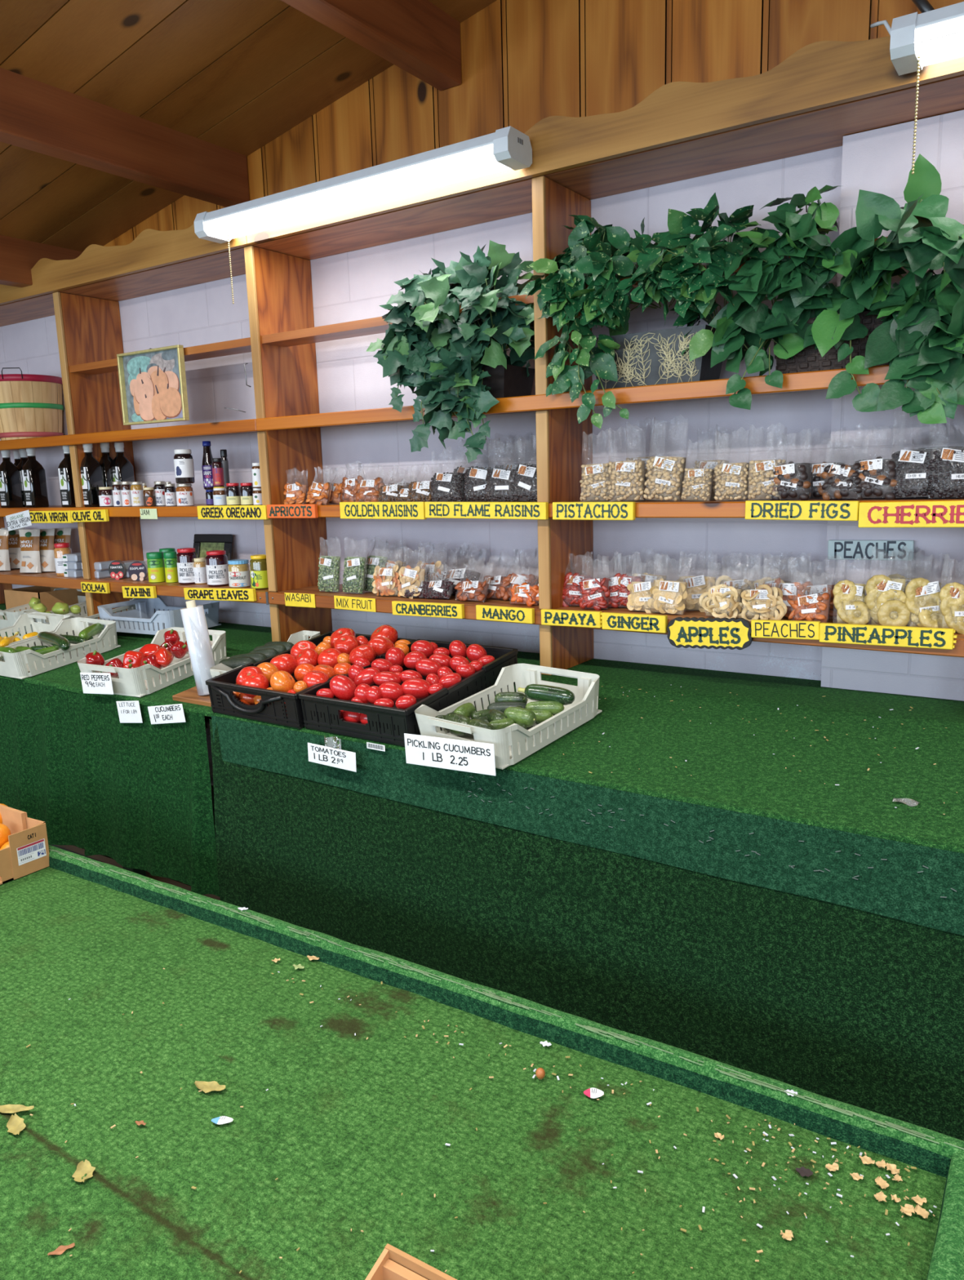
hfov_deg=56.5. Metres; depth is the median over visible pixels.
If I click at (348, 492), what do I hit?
bag
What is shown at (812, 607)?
bag
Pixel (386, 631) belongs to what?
tomato
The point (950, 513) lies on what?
sign
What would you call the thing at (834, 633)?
sign
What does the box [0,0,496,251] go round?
ceiling
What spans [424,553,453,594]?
bag
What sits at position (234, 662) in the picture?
cucumber
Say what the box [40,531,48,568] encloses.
print
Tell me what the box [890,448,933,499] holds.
bag
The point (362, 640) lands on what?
tomato
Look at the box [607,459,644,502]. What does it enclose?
bag
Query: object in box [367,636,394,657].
tomato
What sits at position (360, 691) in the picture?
tomato
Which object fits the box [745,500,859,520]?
sign
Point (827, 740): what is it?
litter
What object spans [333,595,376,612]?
sign
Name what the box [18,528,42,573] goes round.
pouch
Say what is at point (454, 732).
cucumber
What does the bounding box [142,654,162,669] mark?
pepper
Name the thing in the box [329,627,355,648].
tomato
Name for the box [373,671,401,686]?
tomato
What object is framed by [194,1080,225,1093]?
dry leaf
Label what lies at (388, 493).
bag
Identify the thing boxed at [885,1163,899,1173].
flake
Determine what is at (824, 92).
shelving
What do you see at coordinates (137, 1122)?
bark sliver
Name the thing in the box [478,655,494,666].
tomato
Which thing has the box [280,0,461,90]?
beam
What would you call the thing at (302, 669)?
tomato
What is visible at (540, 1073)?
hazelnut
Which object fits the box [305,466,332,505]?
bag
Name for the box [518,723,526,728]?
cucumber
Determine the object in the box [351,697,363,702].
tomato
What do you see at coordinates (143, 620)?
crate
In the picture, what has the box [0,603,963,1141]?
countertop
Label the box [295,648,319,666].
tomato
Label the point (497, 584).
bag
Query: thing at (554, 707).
cucumber
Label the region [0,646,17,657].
zucchini
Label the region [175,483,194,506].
jar
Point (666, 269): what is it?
pothos plant
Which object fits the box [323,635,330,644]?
tomato
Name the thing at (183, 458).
jar
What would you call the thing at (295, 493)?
bag
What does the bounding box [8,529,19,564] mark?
print
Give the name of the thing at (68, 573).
tin
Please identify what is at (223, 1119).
sticker
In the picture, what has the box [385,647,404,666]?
tomato
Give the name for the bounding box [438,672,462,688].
tomato
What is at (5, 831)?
orange
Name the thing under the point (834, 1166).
flake
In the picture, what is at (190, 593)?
sign
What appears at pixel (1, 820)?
orange
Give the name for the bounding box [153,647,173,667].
pepper
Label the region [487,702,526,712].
cucumber
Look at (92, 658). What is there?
pepper
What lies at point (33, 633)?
squash
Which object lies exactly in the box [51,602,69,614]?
chayote
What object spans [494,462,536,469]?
bag
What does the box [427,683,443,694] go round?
tomato
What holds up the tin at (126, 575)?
on the shelving
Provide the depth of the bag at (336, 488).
3.19 m
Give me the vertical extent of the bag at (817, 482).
0.181 m
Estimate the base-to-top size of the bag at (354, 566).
0.200 m
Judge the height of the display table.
0.458 m
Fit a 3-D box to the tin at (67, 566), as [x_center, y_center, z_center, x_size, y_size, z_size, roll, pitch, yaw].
[-1.818,-0.337,4.037,0.084,0.035,0.091,4,12,29]
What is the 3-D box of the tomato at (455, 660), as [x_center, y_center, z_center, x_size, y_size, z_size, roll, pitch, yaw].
[-0.063,0.069,2.553,0.058,0.050,0.048,-2,10,-2]
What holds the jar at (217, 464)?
on the jar
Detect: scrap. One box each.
[237,906,248,910]
[539,1040,551,1046]
[784,1089,797,1096]
[795,1166,813,1177]
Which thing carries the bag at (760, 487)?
on the shelving
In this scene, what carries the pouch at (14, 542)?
on the shelving
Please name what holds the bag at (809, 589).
on the shelving
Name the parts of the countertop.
skirt panel, leg, skirt panel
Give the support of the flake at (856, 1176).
on the display table
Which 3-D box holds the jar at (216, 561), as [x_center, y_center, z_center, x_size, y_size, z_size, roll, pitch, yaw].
[-1.041,-0.281,3.527,0.085,0.137,0.086,-3,10,-6]
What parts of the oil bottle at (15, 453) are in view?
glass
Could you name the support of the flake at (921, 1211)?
on the display table
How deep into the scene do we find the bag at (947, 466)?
2.07 m
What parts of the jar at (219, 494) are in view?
lid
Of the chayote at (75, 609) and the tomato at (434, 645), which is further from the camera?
the chayote at (75, 609)
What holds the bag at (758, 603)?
on the shelving
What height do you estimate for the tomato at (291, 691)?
0.034 m
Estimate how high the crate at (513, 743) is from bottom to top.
0.149 m
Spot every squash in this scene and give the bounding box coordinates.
[0,631,19,646]
[13,636,21,642]
[22,631,38,639]
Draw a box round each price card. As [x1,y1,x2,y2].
[80,672,113,694]
[115,700,142,723]
[147,703,185,724]
[307,742,356,772]
[404,733,496,776]
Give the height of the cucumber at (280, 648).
0.056 m
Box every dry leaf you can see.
[0,1104,34,1113]
[6,1113,26,1134]
[71,1159,95,1182]
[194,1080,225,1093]
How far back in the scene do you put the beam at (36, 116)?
2.92 m
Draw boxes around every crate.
[0,587,86,633]
[0,612,70,660]
[0,617,120,679]
[23,598,141,635]
[77,626,229,697]
[97,597,221,635]
[205,631,415,728]
[209,630,319,677]
[298,639,518,746]
[414,663,601,769]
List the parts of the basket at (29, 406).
wire handle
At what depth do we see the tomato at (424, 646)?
2.71 m
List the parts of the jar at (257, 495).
lid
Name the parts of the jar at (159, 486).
lid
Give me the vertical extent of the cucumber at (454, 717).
0.042 m
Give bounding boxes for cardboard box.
[3,586,85,612]
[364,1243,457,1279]
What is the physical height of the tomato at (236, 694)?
0.060 m
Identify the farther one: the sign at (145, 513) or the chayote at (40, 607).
the chayote at (40, 607)
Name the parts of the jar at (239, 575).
lid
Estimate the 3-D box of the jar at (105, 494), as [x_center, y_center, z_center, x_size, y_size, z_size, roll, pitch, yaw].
[-1.606,-0.612,3.837,0.063,0.084,0.063,-3,10,-6]
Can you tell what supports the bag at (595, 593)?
on the shelving
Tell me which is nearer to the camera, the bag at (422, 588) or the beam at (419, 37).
the beam at (419, 37)
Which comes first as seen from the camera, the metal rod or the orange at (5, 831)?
the metal rod
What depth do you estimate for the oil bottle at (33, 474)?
4.09 m
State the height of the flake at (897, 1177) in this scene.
0.005 m
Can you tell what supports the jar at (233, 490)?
on the shelving
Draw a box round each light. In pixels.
[194,125,532,303]
[889,1,963,174]
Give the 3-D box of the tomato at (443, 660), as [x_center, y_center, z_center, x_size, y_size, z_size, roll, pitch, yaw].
[-0.118,0.064,2.591,0.072,0.051,0.048,-2,10,-2]
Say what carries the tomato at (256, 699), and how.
in the crate at (221, 687)
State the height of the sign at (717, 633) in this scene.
0.090 m
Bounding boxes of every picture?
[116,344,189,425]
[200,542,224,557]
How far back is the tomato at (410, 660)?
2.61 m
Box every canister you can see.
[146,551,165,582]
[159,547,175,564]
[163,551,178,582]
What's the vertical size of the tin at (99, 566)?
0.036 m
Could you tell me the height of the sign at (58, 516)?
0.053 m
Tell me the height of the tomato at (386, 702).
0.032 m
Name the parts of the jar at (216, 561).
lid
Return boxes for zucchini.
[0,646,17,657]
[13,646,32,652]
[31,645,48,650]
[34,646,58,654]
[36,631,70,650]
[59,634,85,644]
[78,622,105,640]
[517,684,574,705]
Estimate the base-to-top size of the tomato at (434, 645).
0.038 m
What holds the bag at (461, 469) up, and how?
on the shelving
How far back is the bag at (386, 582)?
3.06 m
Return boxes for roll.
[172,600,215,706]
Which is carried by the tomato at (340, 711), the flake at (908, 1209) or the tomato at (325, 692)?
the tomato at (325, 692)
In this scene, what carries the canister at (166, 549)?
on the shelving
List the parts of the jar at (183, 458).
lid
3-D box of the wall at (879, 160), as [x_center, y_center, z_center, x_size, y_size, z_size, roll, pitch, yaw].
[1.365,-0.102,2.162,1.017,2.248,0.075,5,12,33]
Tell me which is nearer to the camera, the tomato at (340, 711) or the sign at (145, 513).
the tomato at (340, 711)
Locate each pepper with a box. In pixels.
[84,650,104,665]
[105,657,123,677]
[122,650,145,667]
[122,662,133,668]
[138,643,161,657]
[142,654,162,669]
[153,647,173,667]
[160,640,174,650]
[163,629,179,643]
[169,640,188,658]
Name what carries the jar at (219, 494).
on the shelving
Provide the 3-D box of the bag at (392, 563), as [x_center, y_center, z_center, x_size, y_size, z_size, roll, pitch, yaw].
[-0.323,-0.262,3.185,0.119,0.188,0.079,2,11,20]
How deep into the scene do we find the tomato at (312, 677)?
2.50 m
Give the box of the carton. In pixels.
[0,804,48,884]
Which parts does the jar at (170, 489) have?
lid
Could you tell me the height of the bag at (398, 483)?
0.136 m
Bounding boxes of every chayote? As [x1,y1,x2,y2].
[28,597,40,608]
[32,603,47,612]
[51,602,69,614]
[69,604,80,613]
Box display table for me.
[0,844,963,1279]
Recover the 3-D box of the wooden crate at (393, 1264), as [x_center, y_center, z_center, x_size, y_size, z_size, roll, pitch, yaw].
[-0.021,0.835,0.843,0.420,0.130,0.340,5,12,31]
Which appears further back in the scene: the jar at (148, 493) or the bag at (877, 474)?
the jar at (148, 493)
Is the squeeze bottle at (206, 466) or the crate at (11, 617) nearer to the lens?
the squeeze bottle at (206, 466)
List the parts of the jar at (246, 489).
lid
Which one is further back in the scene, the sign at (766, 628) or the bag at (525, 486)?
the bag at (525, 486)
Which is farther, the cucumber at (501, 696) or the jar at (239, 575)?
the jar at (239, 575)
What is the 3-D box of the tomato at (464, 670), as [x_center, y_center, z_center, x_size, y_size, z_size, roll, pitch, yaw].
[-0.046,0.085,2.490,0.055,0.044,0.043,-2,10,-3]
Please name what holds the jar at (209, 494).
on the shelving
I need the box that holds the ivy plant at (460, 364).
[365,240,539,462]
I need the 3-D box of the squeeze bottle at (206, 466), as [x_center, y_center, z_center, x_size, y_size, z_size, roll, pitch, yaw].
[-1.091,-0.696,3.575,0.050,0.189,0.051,-2,10,0]
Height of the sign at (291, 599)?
0.048 m
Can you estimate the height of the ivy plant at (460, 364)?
0.645 m
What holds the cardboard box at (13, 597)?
on the countertop
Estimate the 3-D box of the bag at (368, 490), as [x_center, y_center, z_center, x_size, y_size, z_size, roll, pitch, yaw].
[-0.380,-0.535,3.060,0.107,0.150,0.065,2,11,18]
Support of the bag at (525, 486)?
on the shelving
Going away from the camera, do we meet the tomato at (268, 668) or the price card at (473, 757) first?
the price card at (473, 757)
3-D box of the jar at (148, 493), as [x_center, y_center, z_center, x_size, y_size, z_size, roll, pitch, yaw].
[-1.361,-0.586,3.671,0.048,0.077,0.048,-3,10,-6]
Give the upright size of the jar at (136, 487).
0.102 m
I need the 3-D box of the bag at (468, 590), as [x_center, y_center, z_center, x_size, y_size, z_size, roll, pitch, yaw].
[-0.028,-0.191,2.892,0.121,0.140,0.092,3,11,26]
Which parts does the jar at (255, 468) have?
lid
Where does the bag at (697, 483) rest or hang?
on the shelving
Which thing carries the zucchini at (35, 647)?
in the crate at (28, 663)
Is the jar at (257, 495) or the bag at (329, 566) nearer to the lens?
the bag at (329, 566)
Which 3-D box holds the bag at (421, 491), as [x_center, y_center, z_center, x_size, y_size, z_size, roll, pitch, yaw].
[-0.193,-0.513,2.947,0.105,0.140,0.084,3,11,25]
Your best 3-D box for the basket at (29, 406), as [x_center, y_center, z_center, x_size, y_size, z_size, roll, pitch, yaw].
[-2.133,-1.094,4.214,0.326,0.320,0.326,3,11,22]
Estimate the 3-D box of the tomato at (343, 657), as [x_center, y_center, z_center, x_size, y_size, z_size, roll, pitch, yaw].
[-0.412,0.062,2.698,0.048,0.046,0.049,-6,11,-24]
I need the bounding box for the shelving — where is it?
[0,35,963,675]
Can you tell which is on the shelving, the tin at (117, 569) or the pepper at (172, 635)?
the tin at (117, 569)
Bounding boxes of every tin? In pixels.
[62,552,81,562]
[62,561,82,569]
[63,569,83,577]
[81,560,120,570]
[82,569,111,578]
[108,560,126,579]
[121,560,145,570]
[122,569,130,577]
[128,560,147,581]
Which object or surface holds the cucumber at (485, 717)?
in the crate at (513, 743)
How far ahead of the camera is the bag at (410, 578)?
2.99 m
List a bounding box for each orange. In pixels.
[0,803,7,823]
[0,823,11,848]
[0,841,8,849]
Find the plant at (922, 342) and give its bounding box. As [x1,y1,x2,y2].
[840,153,963,423]
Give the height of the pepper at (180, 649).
0.060 m
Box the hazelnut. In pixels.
[535,1067,545,1079]
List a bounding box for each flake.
[292,964,304,968]
[307,955,319,959]
[714,1132,724,1139]
[782,1229,793,1240]
[825,1162,839,1171]
[849,1173,862,1180]
[858,1155,875,1164]
[874,1191,887,1201]
[875,1159,887,1168]
[875,1176,888,1189]
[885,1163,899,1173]
[890,1194,901,1202]
[893,1173,902,1182]
[900,1204,915,1216]
[911,1194,926,1205]
[914,1204,929,1218]
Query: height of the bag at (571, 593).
0.172 m
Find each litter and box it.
[26,968,937,1273]
[563,685,957,814]
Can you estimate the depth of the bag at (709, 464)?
2.48 m
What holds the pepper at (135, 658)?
in the crate at (146, 679)
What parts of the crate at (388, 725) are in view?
rail, rail, rail, rail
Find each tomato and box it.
[233,691,239,700]
[235,666,263,684]
[238,692,254,705]
[240,673,269,697]
[253,695,261,704]
[256,662,279,684]
[270,653,296,675]
[270,671,295,692]
[287,688,296,693]
[290,640,316,657]
[293,663,315,680]
[293,680,307,693]
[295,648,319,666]
[302,670,328,687]
[312,664,335,677]
[315,641,331,654]
[315,688,333,697]
[317,648,341,668]
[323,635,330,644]
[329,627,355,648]
[329,675,356,701]
[333,635,359,654]
[333,662,351,675]
[337,653,352,665]
[339,710,343,718]
[342,710,360,723]
[347,664,364,681]
[349,644,376,664]
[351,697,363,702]
[353,657,370,666]
[354,667,380,686]
[354,683,370,703]
[356,635,368,645]
[360,713,368,724]
[365,685,382,704]
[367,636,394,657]
[369,624,398,644]
[371,658,392,671]
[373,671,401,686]
[373,697,394,707]
[378,681,404,702]
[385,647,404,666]
[389,665,403,672]
[394,639,410,646]
[394,643,409,656]
[395,694,416,709]
[400,670,422,682]
[401,678,431,699]
[403,651,426,669]
[410,640,434,658]
[415,658,441,677]
[426,673,439,684]
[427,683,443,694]
[429,653,451,668]
[430,641,438,649]
[433,647,449,655]
[437,666,453,679]
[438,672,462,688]
[448,640,466,657]
[449,655,469,671]
[455,662,475,678]
[466,644,487,662]
[469,660,483,672]
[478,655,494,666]
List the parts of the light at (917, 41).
light cord, pull chain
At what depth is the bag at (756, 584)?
2.44 m
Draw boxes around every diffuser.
[204,143,511,239]
[914,16,963,66]
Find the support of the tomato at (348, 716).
in the crate at (388, 725)
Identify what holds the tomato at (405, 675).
in the crate at (388, 725)
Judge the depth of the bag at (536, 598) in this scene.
2.74 m
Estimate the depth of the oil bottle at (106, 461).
3.91 m
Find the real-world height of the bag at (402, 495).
0.097 m
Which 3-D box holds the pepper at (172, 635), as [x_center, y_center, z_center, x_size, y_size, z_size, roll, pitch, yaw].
[-1.101,-0.011,3.184,0.052,0.060,0.052,-7,11,-25]
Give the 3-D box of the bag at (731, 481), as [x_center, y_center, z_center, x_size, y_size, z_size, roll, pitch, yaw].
[0.656,-0.460,2.354,0.095,0.192,0.060,2,11,21]
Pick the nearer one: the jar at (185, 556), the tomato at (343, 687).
the tomato at (343, 687)
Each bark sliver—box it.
[47,1242,75,1255]
[135,1120,146,1125]
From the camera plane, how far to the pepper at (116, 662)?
3.00 m
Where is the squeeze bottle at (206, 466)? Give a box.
[201,440,214,489]
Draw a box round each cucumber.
[218,656,256,668]
[229,653,266,662]
[248,648,278,657]
[253,644,286,653]
[264,641,293,649]
[435,715,445,727]
[444,712,471,733]
[449,728,466,735]
[453,702,475,718]
[467,718,494,735]
[471,709,490,719]
[475,715,487,719]
[486,708,507,722]
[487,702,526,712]
[488,718,515,729]
[494,692,528,703]
[503,706,536,727]
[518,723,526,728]
[524,701,564,715]
[531,709,553,721]
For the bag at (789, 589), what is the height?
0.178 m
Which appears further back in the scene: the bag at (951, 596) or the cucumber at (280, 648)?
the cucumber at (280, 648)
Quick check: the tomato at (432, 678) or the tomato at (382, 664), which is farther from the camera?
the tomato at (382, 664)
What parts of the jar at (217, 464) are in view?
lid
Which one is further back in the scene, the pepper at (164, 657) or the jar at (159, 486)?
the jar at (159, 486)
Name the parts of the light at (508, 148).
pull chain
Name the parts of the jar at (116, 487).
lid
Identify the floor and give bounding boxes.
[51,844,106,863]
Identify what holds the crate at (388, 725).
on the countertop
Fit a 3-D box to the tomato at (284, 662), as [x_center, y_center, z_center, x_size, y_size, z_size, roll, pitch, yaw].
[-0.602,0.078,2.710,0.084,0.071,0.081,-8,12,-33]
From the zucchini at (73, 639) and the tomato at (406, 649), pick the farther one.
the zucchini at (73, 639)
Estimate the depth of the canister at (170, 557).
3.68 m
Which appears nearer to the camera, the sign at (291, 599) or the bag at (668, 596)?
the bag at (668, 596)
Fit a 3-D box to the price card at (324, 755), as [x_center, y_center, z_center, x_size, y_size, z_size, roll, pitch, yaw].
[-0.393,0.306,2.342,0.169,0.052,0.003,6,13,33]
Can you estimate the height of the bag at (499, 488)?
0.200 m
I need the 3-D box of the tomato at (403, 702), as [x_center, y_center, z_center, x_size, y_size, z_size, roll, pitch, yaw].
[-0.194,0.160,2.285,0.054,0.040,0.039,-3,10,-7]
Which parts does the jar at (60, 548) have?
lid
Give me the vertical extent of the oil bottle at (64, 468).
0.274 m
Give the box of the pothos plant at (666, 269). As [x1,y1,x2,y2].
[514,192,780,428]
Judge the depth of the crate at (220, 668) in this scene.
3.03 m
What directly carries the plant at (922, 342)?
on the shelving
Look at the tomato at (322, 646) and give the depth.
2.79 m
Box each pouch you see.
[0,528,10,570]
[1,527,24,568]
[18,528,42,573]
[40,528,55,571]
[53,528,71,565]
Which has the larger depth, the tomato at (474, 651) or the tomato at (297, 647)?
the tomato at (297, 647)
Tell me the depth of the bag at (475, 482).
2.84 m
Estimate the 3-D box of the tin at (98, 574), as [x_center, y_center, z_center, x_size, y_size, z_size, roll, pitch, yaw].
[-1.695,-0.298,4.004,0.110,0.036,0.121,5,12,33]
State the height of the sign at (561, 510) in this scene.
0.049 m
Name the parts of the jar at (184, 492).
lid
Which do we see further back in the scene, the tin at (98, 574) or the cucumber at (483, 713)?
the tin at (98, 574)
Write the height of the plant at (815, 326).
0.556 m
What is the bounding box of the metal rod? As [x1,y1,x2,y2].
[911,0,934,13]
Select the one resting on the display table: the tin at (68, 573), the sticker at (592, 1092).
the sticker at (592, 1092)
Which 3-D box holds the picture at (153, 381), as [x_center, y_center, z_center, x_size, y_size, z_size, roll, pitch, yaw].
[-1.272,-0.982,3.465,0.375,0.280,0.030,5,13,33]
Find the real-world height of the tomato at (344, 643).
0.067 m
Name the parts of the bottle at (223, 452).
lid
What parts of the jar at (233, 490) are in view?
lid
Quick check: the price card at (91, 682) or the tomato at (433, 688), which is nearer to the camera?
the tomato at (433, 688)
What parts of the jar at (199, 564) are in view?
lid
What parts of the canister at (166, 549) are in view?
lid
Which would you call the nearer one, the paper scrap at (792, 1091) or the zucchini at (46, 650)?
the paper scrap at (792, 1091)
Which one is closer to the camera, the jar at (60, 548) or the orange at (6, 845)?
the orange at (6, 845)
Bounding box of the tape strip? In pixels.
[324,735,339,749]
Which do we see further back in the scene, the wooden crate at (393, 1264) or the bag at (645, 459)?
the bag at (645, 459)
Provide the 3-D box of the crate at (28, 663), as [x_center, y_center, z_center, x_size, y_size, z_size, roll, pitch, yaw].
[-1.649,0.026,3.404,0.310,0.149,0.438,5,12,34]
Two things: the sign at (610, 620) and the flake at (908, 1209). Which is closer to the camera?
the flake at (908, 1209)
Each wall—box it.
[0,0,963,785]
[821,110,963,701]
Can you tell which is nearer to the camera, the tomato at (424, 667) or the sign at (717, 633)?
the sign at (717, 633)
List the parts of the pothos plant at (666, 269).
embossed planter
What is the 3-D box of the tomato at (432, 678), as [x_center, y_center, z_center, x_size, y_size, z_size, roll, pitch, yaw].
[-0.131,0.114,2.424,0.040,0.048,0.038,9,14,44]
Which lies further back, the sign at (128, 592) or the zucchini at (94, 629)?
the sign at (128, 592)
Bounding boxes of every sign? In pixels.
[5,510,31,531]
[29,510,73,523]
[70,509,109,522]
[80,581,110,593]
[121,586,156,598]
[139,508,157,519]
[183,587,256,601]
[196,505,269,519]
[266,503,318,518]
[284,592,315,608]
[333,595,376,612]
[339,502,426,519]
[391,600,464,618]
[424,502,548,519]
[475,604,534,623]
[541,608,602,627]
[552,502,635,519]
[601,612,667,633]
[666,617,753,649]
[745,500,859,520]
[751,619,820,639]
[819,622,957,649]
[827,539,914,560]
[857,500,963,527]
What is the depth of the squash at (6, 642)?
3.45 m
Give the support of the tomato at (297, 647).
in the crate at (221, 687)
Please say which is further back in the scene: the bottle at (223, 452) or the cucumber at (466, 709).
the bottle at (223, 452)
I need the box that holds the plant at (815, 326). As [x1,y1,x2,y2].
[701,184,915,412]
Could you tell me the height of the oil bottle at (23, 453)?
0.274 m
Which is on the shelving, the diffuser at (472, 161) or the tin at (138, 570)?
the tin at (138, 570)
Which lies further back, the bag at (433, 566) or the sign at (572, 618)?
the bag at (433, 566)
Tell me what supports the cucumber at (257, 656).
in the crate at (220, 668)
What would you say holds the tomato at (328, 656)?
in the crate at (221, 687)
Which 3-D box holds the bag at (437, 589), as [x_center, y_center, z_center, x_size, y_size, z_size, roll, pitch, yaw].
[-0.136,-0.193,2.966,0.101,0.125,0.084,4,12,29]
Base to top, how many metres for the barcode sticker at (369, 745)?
0.016 m
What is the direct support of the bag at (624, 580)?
on the shelving
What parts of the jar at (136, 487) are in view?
lid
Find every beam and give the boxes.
[0,67,249,207]
[0,235,83,287]
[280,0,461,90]
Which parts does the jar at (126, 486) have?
lid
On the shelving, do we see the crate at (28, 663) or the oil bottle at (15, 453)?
the oil bottle at (15, 453)
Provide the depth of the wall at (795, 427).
2.83 m
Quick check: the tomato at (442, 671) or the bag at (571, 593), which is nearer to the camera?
the tomato at (442, 671)
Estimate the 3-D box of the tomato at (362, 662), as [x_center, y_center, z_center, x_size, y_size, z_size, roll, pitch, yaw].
[-0.353,0.071,2.644,0.051,0.046,0.042,-2,10,-1]
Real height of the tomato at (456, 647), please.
0.064 m
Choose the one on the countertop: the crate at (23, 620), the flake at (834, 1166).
the crate at (23, 620)
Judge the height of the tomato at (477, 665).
0.034 m
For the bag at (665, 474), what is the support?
on the shelving
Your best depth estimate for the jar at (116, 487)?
3.78 m
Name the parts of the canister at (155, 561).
lid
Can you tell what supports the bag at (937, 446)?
on the shelving
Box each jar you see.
[53,542,71,576]
[97,486,114,506]
[111,481,123,506]
[120,481,132,506]
[130,481,143,506]
[142,483,147,488]
[142,487,155,506]
[154,480,165,506]
[164,483,177,506]
[173,448,195,484]
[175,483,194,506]
[176,547,197,584]
[193,557,207,584]
[205,489,213,505]
[205,550,229,586]
[212,457,224,487]
[213,488,226,505]
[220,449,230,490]
[225,483,241,505]
[227,559,251,588]
[240,482,253,505]
[249,554,268,589]
[251,462,261,488]
[253,488,262,505]
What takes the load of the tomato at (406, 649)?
in the crate at (388, 725)
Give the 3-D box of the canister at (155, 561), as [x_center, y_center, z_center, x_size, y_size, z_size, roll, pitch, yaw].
[-1.355,-0.303,3.730,0.068,0.123,0.068,-3,10,-6]
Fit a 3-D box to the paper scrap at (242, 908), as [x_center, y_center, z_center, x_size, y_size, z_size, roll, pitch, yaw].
[-0.567,0.638,2.129,0.026,0.003,0.017,0,11,11]
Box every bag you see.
[283,468,307,504]
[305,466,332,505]
[317,537,341,592]
[325,466,346,503]
[339,462,365,502]
[342,538,367,593]
[355,462,385,502]
[363,536,388,591]
[372,547,399,595]
[377,471,405,502]
[383,543,405,583]
[388,466,412,488]
[395,476,417,502]
[397,546,426,598]
[404,566,430,598]
[405,462,439,502]
[416,542,445,581]
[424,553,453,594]
[424,562,453,599]
[430,471,465,502]
[444,542,484,595]
[453,438,490,502]
[454,563,489,602]
[462,435,500,502]
[483,553,520,600]
[484,443,526,502]
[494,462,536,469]
[505,547,538,600]
[510,582,538,606]
[511,435,537,502]
[533,577,538,604]
[562,552,594,606]
[577,562,610,610]
[579,462,610,502]
[597,574,624,608]
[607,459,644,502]
[610,552,642,608]
[626,456,653,499]
[626,581,657,613]
[631,572,666,582]
[643,417,687,501]
[647,560,688,614]
[675,574,715,612]
[680,468,714,501]
[693,423,730,499]
[698,584,743,618]
[714,462,749,501]
[715,556,754,610]
[741,584,786,621]
[746,577,791,590]
[747,458,786,500]
[762,555,808,617]
[768,461,811,500]
[786,592,831,622]
[791,581,837,617]
[808,461,844,498]
[821,462,862,500]
[832,579,871,624]
[852,456,897,500]
[865,574,911,626]
[888,573,915,625]
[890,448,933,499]
[905,577,942,627]
[915,446,963,449]
[927,447,963,497]
[937,582,963,634]
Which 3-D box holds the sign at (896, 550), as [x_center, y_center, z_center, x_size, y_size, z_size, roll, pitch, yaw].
[1.005,-0.233,2.324,0.206,0.051,0.013,5,12,33]
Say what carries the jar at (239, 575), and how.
on the shelving
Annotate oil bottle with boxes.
[0,449,23,507]
[13,450,20,466]
[16,448,27,506]
[21,448,48,507]
[57,444,75,507]
[80,443,104,506]
[98,442,113,487]
[112,442,134,481]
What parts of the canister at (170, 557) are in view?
lid, glass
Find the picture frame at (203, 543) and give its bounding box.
[193,533,232,560]
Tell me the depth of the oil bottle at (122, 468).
3.92 m
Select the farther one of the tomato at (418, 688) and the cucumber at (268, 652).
the cucumber at (268, 652)
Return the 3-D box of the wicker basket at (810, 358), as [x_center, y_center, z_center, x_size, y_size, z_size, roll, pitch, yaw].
[0.877,-0.718,2.198,0.287,0.130,0.163,5,12,33]
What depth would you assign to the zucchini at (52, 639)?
3.36 m
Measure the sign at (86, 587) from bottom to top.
0.044 m
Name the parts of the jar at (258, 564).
lid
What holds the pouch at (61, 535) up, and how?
on the shelving
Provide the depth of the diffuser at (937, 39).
1.78 m
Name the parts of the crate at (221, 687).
rail, rail, rail, rail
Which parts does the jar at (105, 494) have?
lid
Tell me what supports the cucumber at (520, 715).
in the crate at (513, 743)
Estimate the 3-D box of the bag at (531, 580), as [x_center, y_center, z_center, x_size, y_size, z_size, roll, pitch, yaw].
[0.132,-0.212,2.877,0.147,0.178,0.111,6,13,35]
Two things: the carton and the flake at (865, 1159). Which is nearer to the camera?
the flake at (865, 1159)
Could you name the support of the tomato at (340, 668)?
in the crate at (221, 687)
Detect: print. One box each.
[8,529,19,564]
[20,532,33,568]
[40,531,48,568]
[53,530,63,543]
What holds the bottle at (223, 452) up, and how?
on the shelving
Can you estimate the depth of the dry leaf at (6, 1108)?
1.52 m
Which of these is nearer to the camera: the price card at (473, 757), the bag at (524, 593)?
the price card at (473, 757)
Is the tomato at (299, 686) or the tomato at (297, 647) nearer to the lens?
the tomato at (299, 686)
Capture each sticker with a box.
[211,1115,233,1124]
[366,742,385,751]
[583,1087,604,1098]
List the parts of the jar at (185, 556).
lid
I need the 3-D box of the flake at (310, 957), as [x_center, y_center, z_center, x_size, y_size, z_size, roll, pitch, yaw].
[-0.372,0.700,1.977,0.030,0.006,0.018,3,11,22]
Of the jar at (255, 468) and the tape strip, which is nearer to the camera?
the tape strip
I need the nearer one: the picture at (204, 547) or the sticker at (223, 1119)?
the sticker at (223, 1119)
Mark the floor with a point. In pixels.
(51, 845)
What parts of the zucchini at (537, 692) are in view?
stem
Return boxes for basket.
[0,367,63,440]
[773,311,889,373]
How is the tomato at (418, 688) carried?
in the crate at (388, 725)
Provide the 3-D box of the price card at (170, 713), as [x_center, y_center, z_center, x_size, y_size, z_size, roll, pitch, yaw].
[-0.967,0.228,2.747,0.178,0.085,0.003,5,12,33]
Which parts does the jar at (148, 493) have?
lid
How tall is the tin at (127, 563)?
0.034 m

